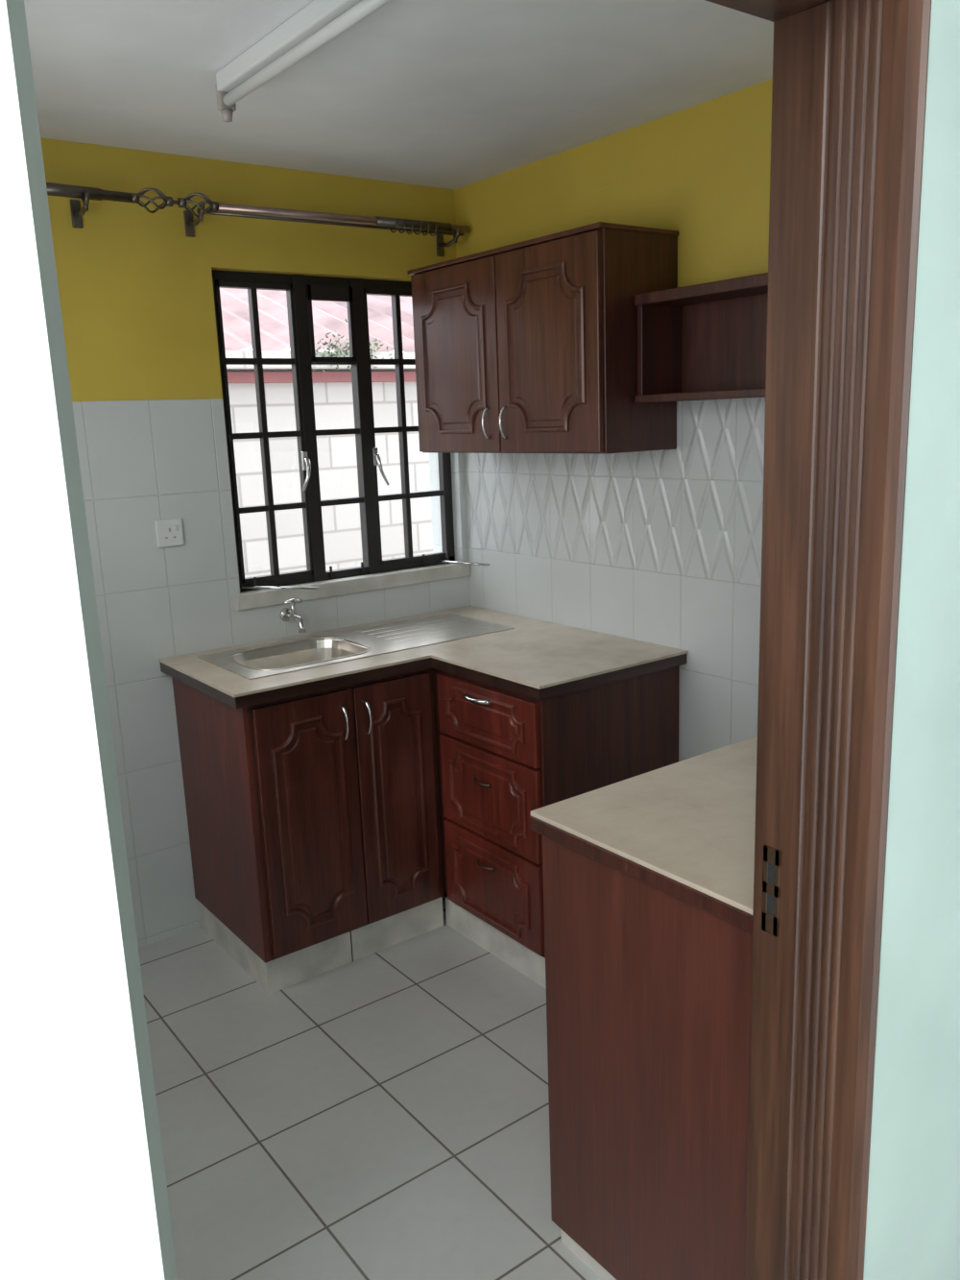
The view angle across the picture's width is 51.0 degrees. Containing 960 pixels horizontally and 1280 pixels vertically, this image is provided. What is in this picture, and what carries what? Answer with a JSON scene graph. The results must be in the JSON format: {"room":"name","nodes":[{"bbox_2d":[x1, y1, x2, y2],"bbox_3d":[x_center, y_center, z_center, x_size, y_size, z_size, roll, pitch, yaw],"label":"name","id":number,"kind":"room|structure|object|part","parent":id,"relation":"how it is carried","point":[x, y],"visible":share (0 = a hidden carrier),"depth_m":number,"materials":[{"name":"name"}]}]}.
{"room":"kitchen","nodes":[
{"label":"kitchen","id":0,"kind":"room"},
{"bbox_2d":[0,0,177,1279],"bbox_3d":[-0.644,0.410,0.247,1.156,2.482,0.060,-11,15,-35],"label":"wall","id":1,"kind":"structure","parent":0,"point":[84,1195],"depth_m":0.49,"materials":[{"name":"white paint"}]},
{"bbox_2d":[40,137,470,947],"bbox_3d":[-1.008,-0.300,3.308,2.550,2.582,0.200,-11,15,-35],"label":"wall","id":2,"kind":"structure","parent":0,"point":[136,297],"depth_m":3.19,"materials":[{"name":"white tile"}]},
{"bbox_2d":[154,518,184,547],"bbox_3d":[-0.982,-0.339,3.184,0.086,0.086,0.014,-11,15,-35],"label":"wall socket","id":3,"kind":"object","parent":2,"relation":"attached to","point":[169,532],"visible":1,"depth_m":3.18,"materials":[{"name":"white plastic"}]},
{"bbox_2d":[46,182,469,256],"bbox_3d":[-0.738,-1.305,3.111,1.710,0.110,0.134,-11,15,-35],"label":"curtain rod","id":4,"kind":"object","parent":2,"relation":"attached to","point":[85,193],"visible":0.99,"depth_m":3.08,"materials":[{"name":"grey metal"}]},
{"bbox_3d":[-1.158,-1.222,2.885,0.028,0.075,0.008,-11,15,-35],"label":"bracket plate","id":5,"kind":"part","parent":4,"relation":"part of","materials":[{"name":"brown metal"}]},
{"bbox_3d":[-1.124,-1.225,2.836,0.014,0.054,0.128,-11,15,-35],"label":"bracket arm","id":6,"kind":"part","parent":4,"relation":"part of","materials":[{"name":"brown metal"}]},
{"bbox_3d":[-1.200,-1.227,2.730,0.505,0.030,0.027,-11,15,-35],"label":"rod","id":7,"kind":"part","parent":4,"relation":"part of","materials":[{"name":"brown metal"}]},
{"bbox_3d":[-0.891,-1.275,3.079,0.028,0.075,0.008,-11,15,-35],"label":"bracket plate","id":8,"kind":"part","parent":4,"relation":"part of","materials":[{"name":"brown metal"}]},
{"bbox_3d":[-0.856,-1.278,3.030,0.014,0.054,0.128,-11,15,-35],"label":"bracket arm","id":9,"kind":"part","parent":4,"relation":"part of","materials":[{"name":"brown metal"}]},
{"bbox_3d":[-0.458,-1.376,3.326,0.990,0.017,0.012,-11,15,-35],"label":"rod","id":10,"kind":"part","parent":4,"relation":"part of","materials":[{"name":"silver metal"}]},
{"bbox_3d":[-0.417,-1.380,3.299,0.935,0.030,0.025,-11,15,-35],"label":"rod","id":11,"kind":"part","parent":4,"relation":"part of","materials":[{"name":"silver metal"}]},
{"bbox_3d":[-0.144,-1.422,3.622,0.028,0.075,0.008,-11,15,-35],"label":"bracket plate","id":12,"kind":"part","parent":4,"relation":"part of","materials":[{"name":"brown metal"}]},
{"bbox_3d":[-0.109,-1.425,3.573,0.014,0.054,0.128,-11,15,-35],"label":"bracket arm","id":13,"kind":"part","parent":4,"relation":"part of","materials":[{"name":"brown metal"}]},
{"bbox_2d":[279,598,305,632],"bbox_3d":[-0.633,-0.087,3.426,0.065,0.109,0.126,-11,15,-35],"label":"water tap","id":14,"kind":"object","parent":2,"relation":"attached to","point":[286,614],"visible":1,"depth_m":3.42,"materials":[{"name":"silver metal"}]},
{"bbox_2d":[211,269,455,592],"bbox_3d":[-0.480,-0.737,3.556,0.920,1.040,0.082,-11,15,-35],"label":"window","id":15,"kind":"structure","parent":2,"relation":"in","point":[360,381],"depth_m":3.54,"materials":[{"name":"black metal"}]},
{"bbox_2d":[241,585,318,589],"bbox_3d":[-0.676,-0.176,3.401,0.258,0.022,0.009,-2,12,-1],"label":"stay","id":16,"kind":"object","parent":15,"relation":"attached to","point":[243,587],"visible":1,"depth_m":3.40,"materials":[{"name":"silver metal"}]},
{"bbox_2d":[301,451,307,470],"bbox_3d":[-0.606,-0.620,3.477,0.020,0.065,0.010,-11,15,-35],"label":"plate","id":17,"kind":"object","parent":15,"relation":"attached to","point":[303,453],"visible":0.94,"depth_m":3.47,"materials":[{"name":"silver metal"}]},
{"bbox_3d":[-0.605,-0.571,3.466,0.042,0.119,0.039,-11,15,-35],"label":"casement handle","id":18,"kind":"part","parent":15,"relation":"part of","materials":[{"name":"silver metal"}]},
{"bbox_2d":[329,566,333,579],"bbox_3d":[-0.535,-0.242,3.610,0.009,0.045,0.009,-5,13,-14],"label":"pin","id":19,"kind":"object","parent":15,"relation":"attached to","point":[330,567],"visible":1,"depth_m":3.61,"materials":[{"name":"black metal"}]},
{"bbox_2d":[215,278,449,583],"bbox_3d":[-0.488,-0.739,3.567,0.880,1.000,0.039,-11,15,-35],"label":"bars","id":20,"kind":"object","parent":15,"relation":"attached to","point":[328,293],"visible":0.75,"depth_m":3.47,"materials":[{"name":"black metal"}]},
{"bbox_2d":[361,561,363,574],"bbox_3d":[-0.431,-0.262,3.686,0.009,0.045,0.009,-5,13,-14],"label":"pin","id":21,"kind":"object","parent":15,"relation":"attached to","point":[362,563],"visible":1,"depth_m":3.68,"materials":[{"name":"black metal"}]},
{"bbox_2d":[371,447,378,465],"bbox_3d":[-0.380,-0.664,3.641,0.020,0.065,0.010,-11,15,-35],"label":"plate","id":22,"kind":"object","parent":15,"relation":"attached to","point":[374,449],"visible":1,"depth_m":3.63,"materials":[{"name":"silver metal"}]},
{"bbox_3d":[-0.358,-0.620,3.645,0.042,0.119,0.039,-11,15,-35],"label":"casement handle","id":23,"kind":"part","parent":15,"relation":"part of","materials":[{"name":"silver metal"}]},
{"bbox_2d":[422,554,425,566],"bbox_3d":[-0.215,-0.305,3.843,0.009,0.045,0.009,-5,13,-14],"label":"pin","id":24,"kind":"object","parent":15,"relation":"attached to","point":[423,556],"visible":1,"depth_m":3.84,"materials":[{"name":"black metal"}]},
{"bbox_2d":[435,559,489,565],"bbox_3d":[-0.065,-0.293,3.820,0.220,0.019,0.009,3,13,23],"label":"stay","id":25,"kind":"object","parent":15,"relation":"attached to","point":[438,561],"visible":1,"depth_m":3.82,"materials":[{"name":"silver metal"}]},
{"bbox_2d":[235,562,470,610],"bbox_3d":[-0.441,-0.203,3.654,0.968,0.053,0.057,-11,15,-35],"label":"window sill","id":26,"kind":"structure","parent":2,"relation":"attached to","point":[264,597],"depth_m":3.61,"materials":[{"name":"paint"}]},
{"bbox_2d":[253,577,257,590],"bbox_3d":[-0.765,-0.193,3.425,0.009,0.045,0.009,-5,13,-14],"label":"peg","id":27,"kind":"object","parent":26,"relation":"on","point":[254,578],"visible":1,"depth_m":3.42,"materials":[{"name":"black metal"}]},
{"bbox_2d":[138,895,602,1279],"bbox_3d":[0.062,1.425,1.527,3.450,0.100,4.800,-11,15,-35],"label":"floor","id":28,"kind":"structure","parent":0,"point":[383,1114],"depth_m":2.49,"materials":[{"name":"tile"}]},
{"bbox_2d":[158,605,687,993],"bbox_3d":[-0.182,0.514,3.253,1.247,0.957,1.120,-11,15,-35],"label":"base cabinet","id":29,"kind":"object","parent":28,"relation":"on","point":[320,841],"visible":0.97,"depth_m":3.06,"materials":[{"name":"red wood"}]},
{"bbox_2d":[171,676,270,963],"bbox_3d":[-0.813,0.528,3.132,0.018,0.803,0.552,-11,15,-35],"label":"panel","id":30,"kind":"object","parent":29,"relation":"in","point":[220,750],"depth_m":3.06,"materials":[{"name":"red wood"}]},
{"bbox_3d":[-0.501,0.546,3.011,0.320,0.770,0.018,-11,15,-35],"label":"cabinet door","id":31,"kind":"part","parent":29,"relation":"part of","materials":[{"name":"brown wood"}]},
{"bbox_3d":[-0.493,0.548,3.001,0.236,0.656,0.010,-11,15,-35],"label":"cabinet door panel","id":32,"kind":"part","parent":29,"relation":"part of","materials":[{"name":"brown wood"}]},
{"bbox_2d":[197,896,443,993],"bbox_3d":[-0.544,0.923,3.421,0.642,0.112,0.540,-11,15,-35],"label":"plinth","id":33,"kind":"object","parent":29,"relation":"in","point":[272,974],"depth_m":3.20,"materials":[{"name":"white tile"}]},
{"bbox_3d":[-0.402,0.251,3.001,0.014,0.116,0.036,-11,15,-35],"label":"door handle","id":34,"kind":"part","parent":29,"relation":"part of","materials":[{"name":"silver metal"}]},
{"bbox_2d":[247,667,443,960],"bbox_3d":[-0.553,0.477,3.321,0.632,0.803,0.552,-11,15,-35],"label":"cabinet front","id":35,"kind":"object","parent":29,"relation":"in","point":[272,934],"depth_m":3.06,"materials":[{"name":"brown wood"}]},
{"bbox_3d":[-0.338,0.238,3.047,0.014,0.116,0.036,-11,15,-35],"label":"door handle","id":36,"kind":"part","parent":29,"relation":"part of","materials":[{"name":"silver metal"}]},
{"bbox_3d":[-0.260,0.499,3.187,0.276,0.770,0.018,-11,15,-35],"label":"cabinet door","id":37,"kind":"part","parent":29,"relation":"part of","materials":[{"name":"brown wood"}]},
{"bbox_3d":[-0.252,0.501,3.176,0.192,0.656,0.010,-11,15,-35],"label":"cabinet door panel","id":38,"kind":"part","parent":29,"relation":"part of","materials":[{"name":"brown wood"}]},
{"bbox_2d":[158,605,687,697],"bbox_3d":[-0.199,0.051,3.151,1.247,0.008,1.120,-11,15,-35],"label":"countertop","id":39,"kind":"structure","parent":29,"relation":"on","point":[539,654],"depth_m":3.10,"materials":[{"name":"beige stone"}]},
{"bbox_2d":[197,612,514,679],"bbox_3d":[-0.391,0.080,3.375,0.985,0.159,0.400,-11,15,-35],"label":"sink","id":40,"kind":"object","parent":39,"relation":"in","point":[300,654],"visible":0.77,"depth_m":3.38,"materials":[{"name":"silver metal"}]},
{"bbox_3d":[-0.016,0.175,2.979,0.040,0.016,0.134,-11,15,-35],"label":"drawer handle","id":41,"kind":"part","parent":29,"relation":"part of","materials":[{"name":"silver metal"}]},
{"bbox_3d":[0.001,0.430,3.034,0.027,0.011,0.090,-11,15,-35],"label":"drawer handle","id":42,"kind":"part","parent":29,"relation":"part of","materials":[{"name":"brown metal"}]},
{"bbox_3d":[0.008,0.235,2.989,0.010,0.146,0.386,-11,15,-35],"label":"drawer panel","id":43,"kind":"part","parent":29,"relation":"part of","materials":[{"name":"brown wood"}]},
{"bbox_3d":[0.011,0.694,3.092,0.027,0.011,0.090,-11,15,-35],"label":"drawer handle","id":44,"kind":"part","parent":29,"relation":"part of","materials":[{"name":"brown metal"}]},
{"bbox_3d":[0.017,0.474,3.042,0.010,0.236,0.386,-11,15,-35],"label":"drawer panel","id":45,"kind":"part","parent":29,"relation":"part of","materials":[{"name":"brown wood"}]},
{"bbox_3d":[0.018,0.233,2.998,0.018,0.190,0.478,-11,15,-35],"label":"drawer","id":46,"kind":"part","parent":29,"relation":"part of","materials":[{"name":"brown wood"}]},
{"bbox_3d":[0.027,0.757,3.104,0.010,0.236,0.386,-11,15,-35],"label":"drawer panel","id":47,"kind":"part","parent":29,"relation":"part of","materials":[{"name":"brown wood"}]},
{"bbox_3d":[0.027,0.472,3.050,0.018,0.280,0.478,-11,15,-35],"label":"drawer","id":48,"kind":"part","parent":29,"relation":"part of","materials":[{"name":"brown wood"}]},
{"bbox_3d":[0.037,0.755,3.112,0.018,0.280,0.478,-11,15,-35],"label":"drawer","id":49,"kind":"part","parent":29,"relation":"part of","materials":[{"name":"brown wood"}]},
{"bbox_3d":[0.264,0.909,3.348,0.545,0.112,0.539,-11,15,-35],"label":"plinth drawer","id":50,"kind":"part","parent":29,"relation":"part of","materials":[{"name":"white tile"}]},
{"bbox_3d":[0.082,0.423,3.456,0.557,0.803,1.087,-11,15,-35],"label":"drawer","id":51,"kind":"part","parent":29,"relation":"part of","materials":[{"name":"brown wood"}]},
{"bbox_2d":[530,735,757,1279],"bbox_3d":[0.773,0.742,2.068,1.166,0.949,0.677,-11,15,-35],"label":"base cabinet","id":52,"kind":"object","parent":28,"relation":"on","point":[648,878],"visible":0.54,"depth_m":1.77,"materials":[{"name":"brown wood"}]},
{"bbox_2d":[531,735,757,915],"bbox_3d":[0.760,0.284,1.964,1.164,0.009,0.667,-11,15,-35],"label":"countertop","id":53,"kind":"structure","parent":52,"relation":"on","point":[691,822],"depth_m":1.83,"materials":[{"name":"beige stone"}]},
{"bbox_2d":[24,0,773,189],"bbox_3d":[-0.033,-1.095,0.974,3.450,0.100,4.800,-11,15,-35],"label":"ceiling","id":54,"kind":"structure","parent":0,"point":[448,94],"depth_m":2.43,"materials":[{"name":"paint"}]},
{"bbox_2d":[216,0,390,121],"bbox_3d":[-0.239,-1.186,1.895,0.044,0.101,1.226,-11,15,-35],"label":"fluorescent tube light","id":55,"kind":"object","parent":54,"relation":"attached to","point":[319,22],"visible":1,"depth_m":2.08,"materials":[{"name":"white plastic"}]},
{"bbox_3d":[-0.597,-1.238,2.374,0.028,0.024,0.028,-11,15,-35],"label":"starter knob","id":56,"kind":"part","parent":55,"relation":"part of","materials":[{"name":"plastic"}]},
{"bbox_2d":[454,78,772,761],"bbox_3d":[0.791,-0.279,2.904,0.150,2.582,2.600,-11,15,-35],"label":"wall","id":57,"kind":"structure","parent":0,"point":[662,547],"depth_m":3.04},
{"bbox_2d":[407,221,679,453],"bbox_3d":[0.160,-0.906,3.182,0.334,0.607,0.941,-11,15,-35],"label":"upper cabinet","id":58,"kind":"object","parent":57,"relation":"attached to","point":[530,346],"visible":1,"depth_m":2.93,"materials":[{"name":"brown wood"}]},
{"bbox_3d":[-0.089,-0.909,3.278,0.010,0.466,0.346,-11,15,-35],"label":"cabinet door panel","id":59,"kind":"part","parent":58,"relation":"part of","materials":[{"name":"brown wood"}]},
{"bbox_3d":[-0.079,-0.912,3.285,0.018,0.585,0.457,-11,15,-35],"label":"cabinet door","id":60,"kind":"part","parent":58,"relation":"part of","materials":[{"name":"brown wood"}]},
{"bbox_3d":[0.018,-0.685,3.176,0.031,0.104,0.012,-11,15,-35],"label":"door handle","id":61,"kind":"part","parent":58,"relation":"part of","materials":[{"name":"silver metal"}]},
{"bbox_3d":[0.071,-0.672,3.107,0.031,0.104,0.012,-11,15,-35],"label":"door handle","id":62,"kind":"part","parent":58,"relation":"part of","materials":[{"name":"silver metal"}]},
{"bbox_3d":[0.186,-0.840,2.918,0.010,0.466,0.346,-11,15,-35],"label":"cabinet door panel","id":63,"kind":"part","parent":58,"relation":"part of","materials":[{"name":"brown wood"}]},
{"bbox_3d":[0.196,-0.844,2.925,0.018,0.585,0.448,-11,15,-35],"label":"cabinet door","id":64,"kind":"part","parent":58,"relation":"part of","materials":[{"name":"brown wood"}]},
{"bbox_2d":[634,272,768,403],"bbox_3d":[0.696,-0.777,2.608,0.185,0.292,0.638,-11,15,-35],"label":"wall shelf","id":65,"kind":"object","parent":57,"relation":"attached to","point":[703,341],"visible":0.52,"depth_m":2.78,"materials":[{"name":"brown wood"}]},
{"bbox_2d":[863,0,959,1279],"bbox_3d":[0.504,0.105,1.206,2.400,2.582,0.160,-11,15,-35],"label":"wall","id":66,"kind":"structure","parent":0,"point":[913,1220],"depth_m":1.10,"materials":[{"name":"green paint"}]},
{"bbox_2d":[705,0,827,22],"bbox_3d":[0.028,-0.572,0.715,0.894,0.052,0.168,-11,15,-35],"label":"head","id":67,"kind":"object","parent":66,"relation":"attached to","point":[774,11],"visible":1,"depth_m":0.97},
{"bbox_2d":[745,0,931,1279],"bbox_3d":[0.402,0.361,1.179,0.052,2.100,0.168,-11,15,-35],"label":"door frame","id":68,"kind":"structure","parent":66,"relation":"attached to","point":[850,77],"depth_m":1.07,"materials":[{"name":"brown wood"}]},
{"bbox_2d":[761,845,781,937],"bbox_3d":[0.346,0.298,1.196,0.003,0.110,0.024,-11,15,-35],"label":"strike plate","id":69,"kind":"object","parent":68,"relation":"attached to","point":[769,923],"visible":1,"depth_m":1.19,"materials":[{"name":"brown metal"}]},
{"bbox_2d":[767,862,774,915],"bbox_3d":[0.346,0.298,1.196,0.002,0.100,0.020,-11,15,-35],"label":"strike slot","id":70,"kind":"object","parent":69,"relation":"attached to","point":[771,867],"depth_m":1.19,"materials":[{"name":"grey metal"}]},
{"label":"outside","id":71,"kind":"structure","parent":0,"visible":0},
{"bbox_2d":[225,350,415,368],"bbox_3d":[0.083,-1.876,6.762,10.000,0.100,0.030,-11,15,-35],"label":"board","id":72,"kind":"object","parent":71,"point":[229,353],"visible":0.02,"depth_m":5.87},
{"bbox_2d":[313,317,393,377],"bbox_3d":[-0.786,-1.764,6.077,0.936,0.342,0.091,-11,15,-35],"label":"foliage","id":73,"kind":"object","parent":72,"relation":"attached to","point":[342,337],"visible":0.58,"depth_m":6.02,"materials":[{"name":"green plant"}]},
{"bbox_3d":[-2.058,-0.235,10.155,20.000,0.200,11.800,-11,15,-35],"label":"ground","id":74,"kind":"structure","parent":0,"visible":0},
{"bbox_2d":[226,368,433,578],"bbox_3d":[-0.060,-0.858,7.235,10.000,2.120,0.200,-11,15,-35],"label":"wall","id":75,"kind":"structure","parent":74,"relation":"on","point":[333,401],"depth_m":6.36,"materials":[{"name":"white brick"}]},
{"bbox_2d":[227,371,416,383],"bbox_3d":[-0.013,-1.813,6.911,10.000,0.060,0.080,-11,15,-35],"label":"fascia","id":76,"kind":"object","parent":75,"relation":"attached to","point":[232,376],"depth_m":6.15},
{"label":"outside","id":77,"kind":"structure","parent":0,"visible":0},
{"bbox_2d":[219,288,414,352],"bbox_3d":[-0.534,-2.408,7.468,10.000,0.720,2.000,-11,15,-35],"label":"roof","id":78,"kind":"object","parent":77,"point":[328,317],"visible":0.09,"depth_m":6.76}
]}

